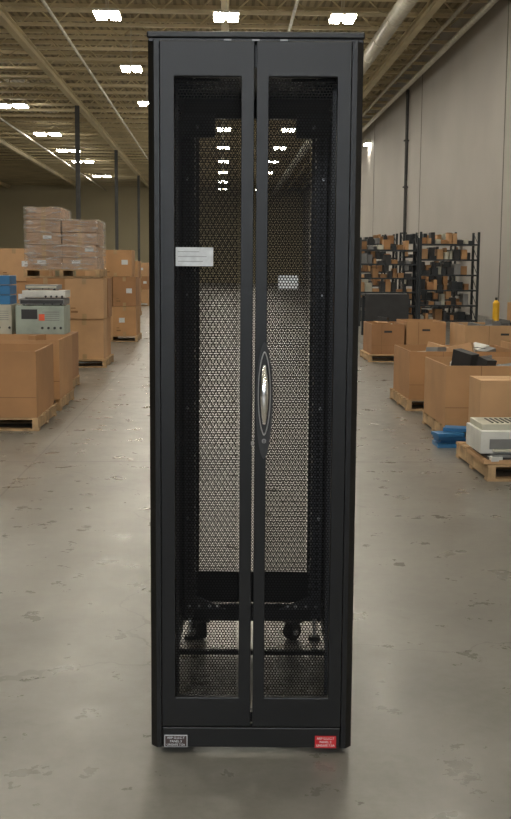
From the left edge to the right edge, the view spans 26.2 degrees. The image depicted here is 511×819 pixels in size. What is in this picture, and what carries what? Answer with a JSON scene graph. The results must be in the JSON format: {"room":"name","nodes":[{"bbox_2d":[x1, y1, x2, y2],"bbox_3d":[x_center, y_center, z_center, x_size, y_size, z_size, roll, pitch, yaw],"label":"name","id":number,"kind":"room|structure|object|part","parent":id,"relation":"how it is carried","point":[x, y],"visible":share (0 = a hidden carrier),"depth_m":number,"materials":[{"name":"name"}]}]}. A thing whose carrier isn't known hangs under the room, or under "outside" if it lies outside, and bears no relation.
{"room":"warehouse","nodes":[
{"label":"warehouse","id":0,"kind":"room"},
{"bbox_2d":[0,180,302,282],"bbox_3d":[-15.350,-17.985,110.339,40.800,10.400,0.301,0,7,-2],"label":"wall","id":1,"kind":"structure","parent":0,"point":[97,204],"depth_m":109.96,"materials":[{"name":"beige paint"}]},
{"bbox_2d":[0,0,468,180],"bbox_3d":[-13.230,-14.560,43.116,40.200,0.200,134.000,0,7,-2],"label":"ceiling","id":2,"kind":"structure","parent":0,"point":[364,4],"depth_m":41.81,"materials":[{"name":"beige metal"}]},
{"bbox_2d":[0,93,28,107],"bbox_3d":[-12.085,-15.432,54.438,1.600,0.890,1.000,0,7,-2],"label":"light","id":3,"kind":"object","parent":2,"relation":"hanging from","point":[2,105],"visible":0.77,"depth_m":54.18,"materials":[{"name":"white plastic"}]},
{"bbox_2d":[33,122,61,135],"bbox_3d":[-12.439,-16.873,65.741,1.600,0.890,1.000,0,7,-2],"label":"light","id":4,"kind":"object","parent":2,"relation":"hanging from","point":[46,132],"visible":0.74,"depth_m":65.61,"materials":[{"name":"white plastic"}]},
{"bbox_2d":[56,146,81,151],"bbox_3d":[-12.728,-18.048,74.962,1.600,0.890,1.000,0,7,-2],"label":"light","id":5,"kind":"object","parent":2,"relation":"hanging from","point":[69,149],"visible":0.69,"depth_m":74.55,"materials":[{"name":"white plastic"}]},
{"bbox_2d":[71,159,93,162],"bbox_3d":[-12.967,-19.021,82.596,1.600,0.890,1.000,0,7,-2],"label":"light","id":6,"kind":"object","parent":2,"relation":"hanging from","point":[82,160],"visible":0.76,"depth_m":82.18,"materials":[{"name":"white plastic"}]},
{"bbox_2d":[92,175,110,176],"bbox_3d":[-13.374,-20.676,95.585,1.600,0.890,1.000,0,7,-2],"label":"light","id":7,"kind":"object","parent":2,"relation":"hanging from","point":[92,175],"visible":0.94,"depth_m":95.31,"materials":[{"name":"white plastic"}]},
{"bbox_2d":[92,0,121,20],"bbox_3d":[-4.137,-11.880,30.631,0.720,1.820,0.940,0,7,-2],"label":"light","id":8,"kind":"object","parent":2,"relation":"hanging from","point":[100,13],"visible":1,"depth_m":30.48,"materials":[{"name":"white plastic"}]},
{"bbox_2d":[120,15,141,71],"bbox_3d":[-4.395,-12.928,38.860,0.720,1.820,0.940,0,7,-2],"label":"light","id":9,"kind":"object","parent":2,"relation":"hanging from","point":[125,67],"visible":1,"depth_m":38.61,"materials":[{"name":"white plastic"}]},
{"bbox_2d":[138,65,147,105],"bbox_3d":[-4.653,-13.977,47.090,0.720,1.820,0.940,0,7,-2],"label":"light","id":10,"kind":"object","parent":2,"relation":"hanging from","point":[141,102],"visible":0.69,"depth_m":46.84,"materials":[{"name":"white plastic"}]},
{"bbox_2d":[0,0,445,189],"bbox_3d":[-8.638,-13.614,43.380,27.640,0.320,134.000,0,7,-2],"label":"girder","id":11,"kind":"object","parent":2,"relation":"attached to","point":[430,8],"depth_m":43.60,"materials":[{"name":"beige metal"}]},
{"bbox_2d":[213,0,238,21],"bbox_3d":[-0.819,-11.870,30.736,0.720,1.820,0.940,0,7,-2],"label":"light","id":12,"kind":"object","parent":2,"relation":"hanging from","point":[218,15],"visible":1,"depth_m":30.60,"materials":[{"name":"white plastic"}]},
{"bbox_2d":[0,0,498,192],"bbox_3d":[-3.223,-13.345,43.584,19.358,0.408,134.000,0,7,-2],"label":"ceiling pipe","id":13,"kind":"object","parent":2,"relation":"hanging from","point":[490,3],"visible":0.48,"depth_m":40.48,"materials":[{"name":"metal"}]},
{"bbox_2d":[328,0,357,23],"bbox_3d":[2.459,-11.860,30.840,0.720,1.820,0.940,0,7,-2],"label":"light","id":14,"kind":"object","parent":2,"relation":"hanging from","point":[335,17],"visible":1,"depth_m":30.76,"materials":[{"name":"white plastic"}]},
{"bbox_2d":[271,0,418,195],"bbox_3d":[3.852,-13.120,43.834,0.521,0.520,134.000,0,7,-2],"label":"ventilation duct","id":15,"kind":"object","parent":2,"relation":"hanging from","point":[401,9],"visible":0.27,"depth_m":34.32,"materials":[{"name":"silver metal"}]},
{"bbox_2d":[0,0,488,186],"bbox_3d":[-13.786,-16.397,61.170,40.220,0.720,94.460,0,7,-2],"label":"roof","id":16,"kind":"structure","parent":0,"point":[31,173],"depth_m":47.03,"materials":[{"name":"beige metal"}]},
{"bbox_2d":[0,283,510,818],"bbox_3d":[-13.302,-4.193,44.435,40.200,0.300,134.000,0,7,-2],"label":"floor","id":17,"kind":"structure","parent":0,"point":[431,698],"depth_m":4.30,"materials":[{"name":"concrete"}]},
{"bbox_2d":[0,403,56,430],"bbox_3d":[-2.401,0.062,9.939,1.050,0.115,1.050,0,7,-2],"label":"wooden pallet","id":18,"kind":"object","parent":17,"relation":"on","point":[44,418],"visible":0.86,"depth_m":9.61,"materials":[{"name":"brown wood"}]},
{"bbox_2d":[0,343,53,417],"bbox_3d":[-2.378,-0.289,9.864,0.980,0.599,0.982,0,7,-2],"label":"cardboard box","id":19,"kind":"object","parent":18,"relation":"on","point":[26,370],"visible":1,"depth_m":9.41,"materials":[{"name":"brown cardboard"}]},
{"bbox_2d":[54,388,74,410],"bbox_3d":[-2.449,-0.109,11.279,1.050,0.115,1.000,0,7,-2],"label":"wooden pallet","id":20,"kind":"object","parent":17,"relation":"on","point":[63,401],"visible":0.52,"depth_m":11.07,"materials":[{"name":"brown wood"}]},
{"bbox_2d":[0,334,72,398],"bbox_3d":[-2.427,-0.454,11.183,1.000,0.592,0.952,0,7,-2],"label":"bin","id":21,"kind":"object","parent":20,"relation":"on","point":[62,343],"visible":0.25,"depth_m":11.08,"materials":[{"name":"brown cardboard"}]},
{"bbox_2d":[73,375,79,388],"bbox_3d":[-2.658,-0.306,12.816,1.100,0.115,0.950,0,7,-2],"label":"wooden pallet","id":22,"kind":"object","parent":17,"relation":"on","point":[76,381],"visible":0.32,"depth_m":13.02,"materials":[{"name":"brown wood"}]},
{"bbox_2d":[14,332,78,378],"bbox_3d":[-2.656,-0.623,12.776,1.080,0.522,0.904,0,7,-2],"label":"cardboard box","id":23,"kind":"object","parent":22,"relation":"on","point":[75,354],"visible":0.18,"depth_m":12.96,"materials":[{"name":"brown cardboard"}]},
{"bbox_2d":[0,303,18,333],"bbox_3d":[-2.893,-1.035,12.561,0.300,0.340,0.522,0,7,-2],"label":"computer tower","id":24,"kind":"object","parent":23,"relation":"on","point":[7,311],"visible":0.77,"depth_m":12.33,"materials":[{"name":"beige plastic"}]},
{"bbox_2d":[0,275,16,303],"bbox_3d":[-2.910,-1.365,12.529,0.300,0.320,0.403,0,7,-2],"label":"tote","id":25,"kind":"object","parent":24,"relation":"on","point":[6,281],"visible":1,"depth_m":12.35,"materials":[{"name":"plastic"}]},
{"bbox_2d":[15,305,69,333],"bbox_3d":[-2.422,-1.026,12.562,0.540,0.330,0.522,0,7,-2],"label":"instrument","id":26,"kind":"object","parent":23,"relation":"on","point":[30,319],"visible":0.87,"depth_m":12.32,"materials":[{"name":"grey metal"}]},
{"bbox_2d":[19,298,69,305],"bbox_3d":[-2.401,-1.229,12.536,0.500,0.075,0.472,0,7,-2],"label":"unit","id":27,"kind":"object","parent":26,"relation":"on","point":[23,301],"visible":0.98,"depth_m":12.32,"materials":[{"name":"grey metal"}]},
{"bbox_2d":[22,290,69,298],"bbox_3d":[-2.381,-1.314,12.525,0.480,0.090,0.442,0,7,-2],"label":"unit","id":28,"kind":"object","parent":27,"relation":"on","point":[61,294],"visible":0.99,"depth_m":12.33,"materials":[{"name":"white plastic"}]},
{"bbox_2d":[25,284,61,289],"bbox_3d":[-2.410,-1.390,12.516,0.360,0.060,0.382,0,7,-2],"label":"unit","id":29,"kind":"object","parent":28,"relation":"on","point":[30,286],"visible":1,"depth_m":12.35,"materials":[{"name":"grey metal"}]},
{"bbox_2d":[75,105,80,219],"bbox_3d":[-8.682,-10.179,53.902,0.400,9.250,0.400,0,7,-2],"label":"steel column","id":30,"kind":"structure","parent":17,"relation":"on","point":[77,109],"depth_m":53.57,"materials":[{"name":"metal"}]},
{"bbox_2d":[79,354,113,367],"bbox_3d":[-2.695,-0.716,16.040,1.150,0.115,1.100,0,7,-2],"label":"wooden pallet","id":31,"kind":"object","parent":17,"relation":"on","point":[107,361],"visible":0.34,"depth_m":15.58,"materials":[{"name":"brown wood"}]},
{"bbox_2d":[26,278,111,358],"bbox_3d":[-2.692,-1.337,15.958,1.107,1.136,1.056,0,7,-2],"label":"cardboard boxes","id":32,"kind":"object","parent":31,"relation":"on","point":[90,304],"visible":0.41,"depth_m":15.45,"materials":[{"name":"cardboard"}]},
{"bbox_2d":[23,269,106,277],"bbox_3d":[-2.726,-1.965,15.881,1.060,0.115,1.050,0,7,-2],"label":"wooden pallet","id":33,"kind":"object","parent":32,"relation":"on","point":[64,273],"visible":1,"depth_m":15.38,"materials":[{"name":"brown wood"}]},
{"bbox_2d":[25,207,104,268],"bbox_3d":[-2.723,-2.452,15.819,1.024,0.860,1.044,0,7,-2],"label":"cardboard boxes","id":34,"kind":"object","parent":33,"relation":"on","point":[54,241],"visible":1,"depth_m":15.35,"materials":[{"name":"cardboard"}]},
{"bbox_2d":[114,150,118,249],"bbox_3d":[-9.303,-12.706,73.732,0.400,9.250,0.400,0,7,-2],"label":"steel column","id":35,"kind":"structure","parent":17,"relation":"on","point":[115,151],"depth_m":73.45,"materials":[{"name":"metal"}]},
{"bbox_2d":[111,333,141,341],"bbox_3d":[-2.770,-1.423,21.596,1.000,0.115,1.100,0,7,-2],"label":"wooden pallet","id":36,"kind":"object","parent":17,"relation":"on","point":[137,337],"visible":0.48,"depth_m":21.30,"materials":[{"name":"brown wood"}]},
{"bbox_2d":[104,277,139,335],"bbox_3d":[-2.744,-2.034,21.515,0.901,1.115,1.013,0,7,-2],"label":"cardboard box stack","id":37,"kind":"object","parent":36,"relation":"on","point":[125,318],"visible":0.48,"depth_m":21.05,"materials":[{"name":"brown cardboard"}]},
{"bbox_2d":[99,250,134,276],"bbox_3d":[-2.680,-2.833,21.315,0.620,0.502,0.805,0,7,-2],"label":"cardboard box","id":38,"kind":"object","parent":37,"relation":"on","point":[121,263],"depth_m":20.92,"materials":[{"name":"cardboard"}]},
{"bbox_2d":[137,175,139,260],"bbox_3d":[-9.924,-15.233,93.562,0.400,9.250,0.400,0,7,-2],"label":"steel column","id":39,"kind":"structure","parent":17,"relation":"on","point":[138,176],"depth_m":93.23,"materials":[{"name":"metal"}]},
{"bbox_2d":[147,31,364,748],"bbox_3d":[-0.005,-0.070,3.569,0.581,2.018,1.122,0,7,0],"label":"rack","id":40,"kind":"object","parent":17,"relation":"on","point":[197,79],"visible":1,"depth_m":3.09,"materials":[{"name":"black metal"}]},
{"bbox_3d":[-0.280,-0.009,3.078,0.032,1.978,0.052,0,7,0],"label":"corner trim","id":41,"kind":"part","parent":40,"relation":"part of","materials":[{"name":"black metal"}]},
{"bbox_2d":[178,251,206,261],"bbox_3d":[-0.172,-0.416,2.994,0.078,0.028,0.001,0,7,0],"label":"print","id":42,"kind":"object","parent":40,"relation":"attached to","point":[183,256],"depth_m":2.99,"materials":[{"name":"grey paper"}]},
{"bbox_3d":[-0.166,-0.416,2.996,0.102,0.051,0.002,0,7,0],"label":"paper label door","id":43,"kind":"part","parent":40,"relation":"part of","materials":[{"name":"white paper"}]},
{"bbox_3d":[-0.136,-0.036,3.059,0.254,1.912,0.026,0,7,0],"label":"door","id":44,"kind":"part","parent":40,"relation":"part of","materials":[{"name":"black metal"}]},
{"bbox_3d":[-0.013,0.945,3.190,0.514,0.060,0.030,0,7,0],"label":"panel","id":45,"kind":"part","parent":40,"relation":"part of","materials":[{"name":"black metal"}]},
{"bbox_3d":[-0.005,-0.188,4.094,0.560,1.860,0.020,0,7,0],"label":"door","id":46,"kind":"part","parent":40,"relation":"part of","materials":[{"name":"black metal"}]},
{"bbox_3d":[0.024,-0.039,3.023,0.023,0.165,0.032,0,7,0],"label":"handle lever","id":47,"kind":"part","parent":40,"relation":"part of","materials":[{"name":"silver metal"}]},
{"bbox_3d":[0.090,-0.350,3.024,0.055,0.038,0.001,0,7,0],"label":"paper label door","id":48,"kind":"part","parent":40,"relation":"part of","materials":[{"name":"white paper"}]},
{"bbox_3d":[0.124,-0.035,3.059,0.254,1.912,0.026,0,7,0],"label":"door","id":49,"kind":"part","parent":40,"relation":"part of","materials":[{"name":"black metal"}]},
{"bbox_3d":[0.268,-0.006,3.078,0.032,1.978,0.052,0,7,0],"label":"corner trim","id":50,"kind":"part","parent":40,"relation":"part of","materials":[{"name":"black metal"}]},
{"bbox_2d":[361,234,385,282],"bbox_3d":[3.633,-4.686,37.707,1.560,2.610,0.640,0,7,-2],"label":"metal shelving unit","id":51,"kind":"object","parent":17,"relation":"on","point":[378,235],"visible":0.04,"depth_m":37.46,"materials":[{"name":"metal"}]},
{"bbox_2d":[360,350,393,361],"bbox_3d":[2.306,-0.845,17.330,1.200,0.115,1.100,0,7,-2],"label":"wooden pallet","id":52,"kind":"object","parent":17,"relation":"on","point":[366,356],"visible":0.34,"depth_m":17.16,"materials":[{"name":"brown wood"}]},
{"bbox_2d":[363,316,404,353],"bbox_3d":[2.008,-1.177,17.287,0.500,0.548,1.002,0,7,-2],"label":"bin","id":53,"kind":"object","parent":52,"relation":"on","point":[380,336],"visible":0.91,"depth_m":16.81,"materials":[{"name":"brown cardboard"}]},
{"bbox_2d":[396,319,445,344],"bbox_3d":[2.588,-1.149,17.290,0.600,0.500,1.002,0,7,-2],"label":"bin","id":54,"kind":"object","parent":52,"relation":"on","point":[417,331],"visible":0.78,"depth_m":16.79,"materials":[{"name":"brown cardboard"}]},
{"bbox_2d":[361,234,397,309],"bbox_3d":[3.327,-3.920,32.260,1.560,2.460,0.640,0,7,-2],"label":"boxes","id":55,"kind":"object","parent":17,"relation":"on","point":[375,241],"visible":0.27,"depth_m":32.01,"materials":[{"name":"cardboard"}]},
{"bbox_2d":[361,293,408,334],"bbox_3d":[2.734,-2.014,23.426,0.920,0.900,0.810,0,7,-2],"label":"covered table","id":56,"kind":"object","parent":17,"relation":"on","point":[394,306],"visible":0.76,"depth_m":23.00,"materials":[{"name":"metal"}]},
{"bbox_2d":[358,237,419,325],"bbox_3d":[3.323,-3.228,27.812,1.510,2.210,0.640,0,7,-2],"label":"metal shelving unit","id":57,"kind":"object","parent":17,"relation":"on","point":[383,287],"visible":0.58,"depth_m":27.60,"materials":[{"name":"metal"}]},
{"bbox_2d":[390,388,423,410],"bbox_3d":[2.061,-0.109,11.527,1.150,0.115,1.100,0,7,-2],"label":"wooden pallet","id":58,"kind":"object","parent":17,"relation":"on","point":[400,399],"visible":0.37,"depth_m":11.29,"materials":[{"name":"brown wood"}]},
{"bbox_2d":[393,341,510,399],"bbox_3d":[2.063,-0.426,11.435,1.100,0.535,1.002,0,7,-2],"label":"bin","id":59,"kind":"object","parent":58,"relation":"on","point":[409,360],"visible":0.37,"depth_m":11.16,"materials":[{"name":"brown cardboard"}]},
{"bbox_2d":[398,232,456,314],"bbox_3d":[5.028,-3.933,32.257,1.560,2.510,0.640,0,7,-2],"label":"boxes","id":60,"kind":"object","parent":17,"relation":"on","point":[442,280],"visible":0.39,"depth_m":32.09,"materials":[{"name":"cardboard"}]},
{"bbox_2d":[418,234,461,307],"bbox_3d":[6.333,-4.673,37.706,1.560,2.621,0.640,0,7,-2],"label":"boxes","id":61,"kind":"object","parent":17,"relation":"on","point":[444,249],"visible":0.17,"depth_m":37.57,"materials":[{"name":"cardboard"}]},
{"bbox_2d":[422,411,465,438],"bbox_3d":[2.049,0.131,9.642,1.000,0.115,1.000,0,7,-2],"label":"wooden pallet","id":62,"kind":"object","parent":17,"relation":"on","point":[434,424],"visible":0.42,"depth_m":9.65,"materials":[{"name":"brown wood"}]},
{"bbox_2d":[424,348,510,425],"bbox_3d":[2.032,-0.223,9.545,0.960,0.610,0.953,0,7,-2],"label":"bin","id":63,"kind":"object","parent":62,"relation":"on","point":[446,382],"visible":0.58,"depth_m":9.15,"materials":[{"name":"cardboard"}]},
{"bbox_2d":[413,232,479,321],"bbox_3d":[4.823,-3.292,27.803,1.510,2.360,0.640,0,7,-2],"label":"metal shelving unit","id":64,"kind":"object","parent":17,"relation":"on","point":[451,239],"visible":0.91,"depth_m":27.59,"materials":[{"name":"metal"}]},
{"bbox_2d":[431,425,465,447],"bbox_3d":[1.583,0.217,8.817,0.351,0.145,0.289,0,7,-2],"label":"trays","id":65,"kind":"object","parent":17,"relation":"on","point":[447,438],"visible":0.83,"depth_m":8.74,"materials":[{"name":"plastic"}]},
{"bbox_2d":[456,441,510,481],"bbox_3d":[2.027,0.362,7.826,1.000,0.115,1.000,0,7,-2],"label":"wooden pallet","id":66,"kind":"object","parent":17,"relation":"on","point":[488,470],"visible":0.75,"depth_m":7.56,"materials":[{"name":"brown wood"}]},
{"bbox_2d":[467,448,510,463],"bbox_3d":[1.818,0.304,7.555,0.620,0.059,0.526,0,7,-2],"label":"cardboard sheet","id":67,"kind":"object","parent":66,"relation":"on","point":[483,458],"visible":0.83,"depth_m":7.32,"materials":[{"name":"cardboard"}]},
{"bbox_2d":[466,417,510,453],"bbox_3d":[1.780,0.172,7.561,0.560,0.200,0.480,0,7,-2],"label":"printer","id":68,"kind":"object","parent":67,"relation":"on","point":[486,435],"visible":1,"depth_m":7.41,"materials":[{"name":"white plastic"}]},
{"bbox_3d":[-4.572,-4.011,41.832,1.100,0.115,1.100,0,7,-2],"label":"wooden pallet","id":69,"kind":"object","parent":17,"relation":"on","visible":0},
{"bbox_2d":[141,263,148,302],"bbox_3d":[-4.566,-4.810,41.727,1.059,1.496,1.064,0,7,-2],"label":"cardboard boxes","id":70,"kind":"object","parent":69,"relation":"on","point":[144,266],"visible":0.16,"depth_m":41.24,"materials":[{"name":"cardboard"}]},
{"bbox_3d":[-3.980,-2.871,32.904,1.100,0.115,1.100,0,7,-2],"label":"wooden pallet","id":71,"kind":"object","parent":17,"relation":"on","visible":0},
{"bbox_2d":[133,261,140,310],"bbox_3d":[-3.978,-3.670,32.798,1.054,1.496,1.061,0,7,-2],"label":"cardboard boxes","id":72,"kind":"object","parent":71,"relation":"on","point":[137,263],"visible":0.06,"depth_m":32.78,"materials":[{"name":"cardboard"}]},
{"bbox_3d":[-4.193,-1.030,18.421,1.100,0.115,1.100,0,7,-2],"label":"wooden pallet","id":73,"kind":"object","parent":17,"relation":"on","visible":0},
{"bbox_2d":[0,248,39,304],"bbox_3d":[-4.186,-1.874,18.309,1.050,1.586,1.012,0,7,-2],"label":"cardboard boxes","id":74,"kind":"object","parent":73,"relation":"on","point":[13,261],"visible":0.28,"depth_m":17.77,"materials":[{"name":"paper"}]},
{"bbox_3d":[-3.585,-2.111,26.952,1.100,0.115,1.100,0,7,-2],"label":"wooden pallet","id":75,"kind":"object","parent":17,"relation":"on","visible":0},
{"bbox_2d":[85,269,119,276],"bbox_3d":[-3.576,-2.792,26.866,1.049,1.256,1.068,0,7,-2],"label":"cardboard boxes","id":76,"kind":"object","parent":75,"relation":"on","point":[87,273],"visible":0.02,"depth_m":26.29,"materials":[{"name":"paper"}]},
{"bbox_3d":[-6.580,-2.889,32.904,1.100,0.115,1.100,0,7,-2],"label":"wooden pallet","id":77,"kind":"object","parent":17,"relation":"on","visible":0},
{"bbox_2d":[40,270,54,275],"bbox_3d":[-6.574,-3.689,32.803,1.058,1.496,1.068,0,7,-2],"label":"cardboard boxes","id":78,"kind":"object","parent":77,"relation":"on","point":[42,272],"visible":0.02,"depth_m":32.24,"materials":[{"name":"cardboard"}]},
{"bbox_3d":[-5.576,-3.513,37.864,1.100,0.115,1.100,0,7,-2],"label":"wooden pallet","id":79,"kind":"object","parent":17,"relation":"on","visible":0},
{"bbox_2d":[76,271,84,275],"bbox_3d":[-5.569,-4.402,37.755,1.063,1.676,1.064,0,7,-2],"label":"cardboard boxes","id":80,"kind":"object","parent":79,"relation":"on","point":[78,273],"visible":0.02,"depth_m":37.19,"materials":[{"name":"cardboard"}]},
{"bbox_3d":[3.301,-0.157,11.973,1.100,0.115,1.100,0,7,-2],"label":"wooden pallet","id":81,"kind":"object","parent":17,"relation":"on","visible":0},
{"bbox_2d":[500,340,510,348],"bbox_3d":[3.304,-0.525,11.925,1.050,0.625,1.052,0,7,-2],"label":"bin","id":82,"kind":"object","parent":81,"relation":"on","point":[504,343],"visible":0.29,"depth_m":12.23,"materials":[{"name":"brown cardboard"}]},
{"bbox_3d":[3.555,-0.710,16.338,1.200,0.115,1.100,0,7,-2],"label":"wooden pallet","id":83,"kind":"object","parent":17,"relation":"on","visible":0},
{"bbox_2d":[450,319,510,345],"bbox_3d":[3.558,-1.065,16.292,1.150,0.597,1.052,0,7,-2],"label":"bin","id":84,"kind":"object","parent":83,"relation":"on","point":[489,332],"visible":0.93,"depth_m":15.77,"materials":[{"name":"brown cardboard"}]},
{"bbox_2d":[492,297,499,320],"bbox_3d":[3.550,-1.483,16.240,0.100,0.340,0.100,0,7,0],"label":"bottle","id":85,"kind":"object","parent":84,"relation":"on","point":[495,312],"visible":1,"depth_m":16.21,"materials":[{"name":"plastic"}]},
{"bbox_3d":[6.112,-1.664,23.976,1.100,0.115,1.100,0,7,-2],"label":"wooden pallet","id":86,"kind":"object","parent":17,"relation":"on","visible":0},
{"bbox_2d":[507,302,510,319],"bbox_3d":[6.117,-2.019,23.937,1.053,0.596,1.038,0,7,-2],"label":"cardboard boxes","id":87,"kind":"object","parent":86,"relation":"on","point":[508,303],"visible":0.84,"depth_m":24.23,"materials":[{"name":"cardboard"}]},
{"bbox_2d":[302,0,510,319],"bbox_3d":[6.975,-9.441,44.401,0.305,10.400,134.000,0,7,-2],"label":"wall","id":88,"kind":"structure","parent":0,"point":[461,100],"depth_m":38.47,"materials":[{"name":"paint"}]},
{"bbox_2d":[363,140,370,145],"bbox_3d":[6.169,-14.749,60.845,0.300,0.230,1.000,0,7,-2],"label":"wall light","id":89,"kind":"object","parent":88,"relation":"attached to","point":[366,142],"visible":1,"depth_m":60.42,"materials":[{"name":"white"}]},
{"bbox_2d":[402,89,408,272],"bbox_3d":[6.587,-9.352,48.435,0.220,9.200,0.200,0,7,-2],"label":"drain pipe","id":90,"kind":"object","parent":88,"relation":"attached to","point":[406,140],"visible":0.61,"depth_m":48.19,"materials":[{"name":"metal"}]},
{"bbox_2d":[372,0,508,300],"bbox_3d":[6.972,-8.561,39.470,0.092,9.900,96.060,0,7,-2],"label":"trim","id":91,"kind":"structure","parent":88,"relation":"attached to","point":[508,0],"depth_m":32.17,"materials":[{"name":"black metal"}]},
{"bbox_2d":[468,376,510,421],"bbox_3d":[1.990,0.019,8.065,0.780,0.502,0.364,0,7,-2],"label":"cardboard box","id":92,"kind":"object","parent":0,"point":[489,396],"visible":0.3,"depth_m":7.87,"materials":[{"name":"brown cardboard"}]}
]}

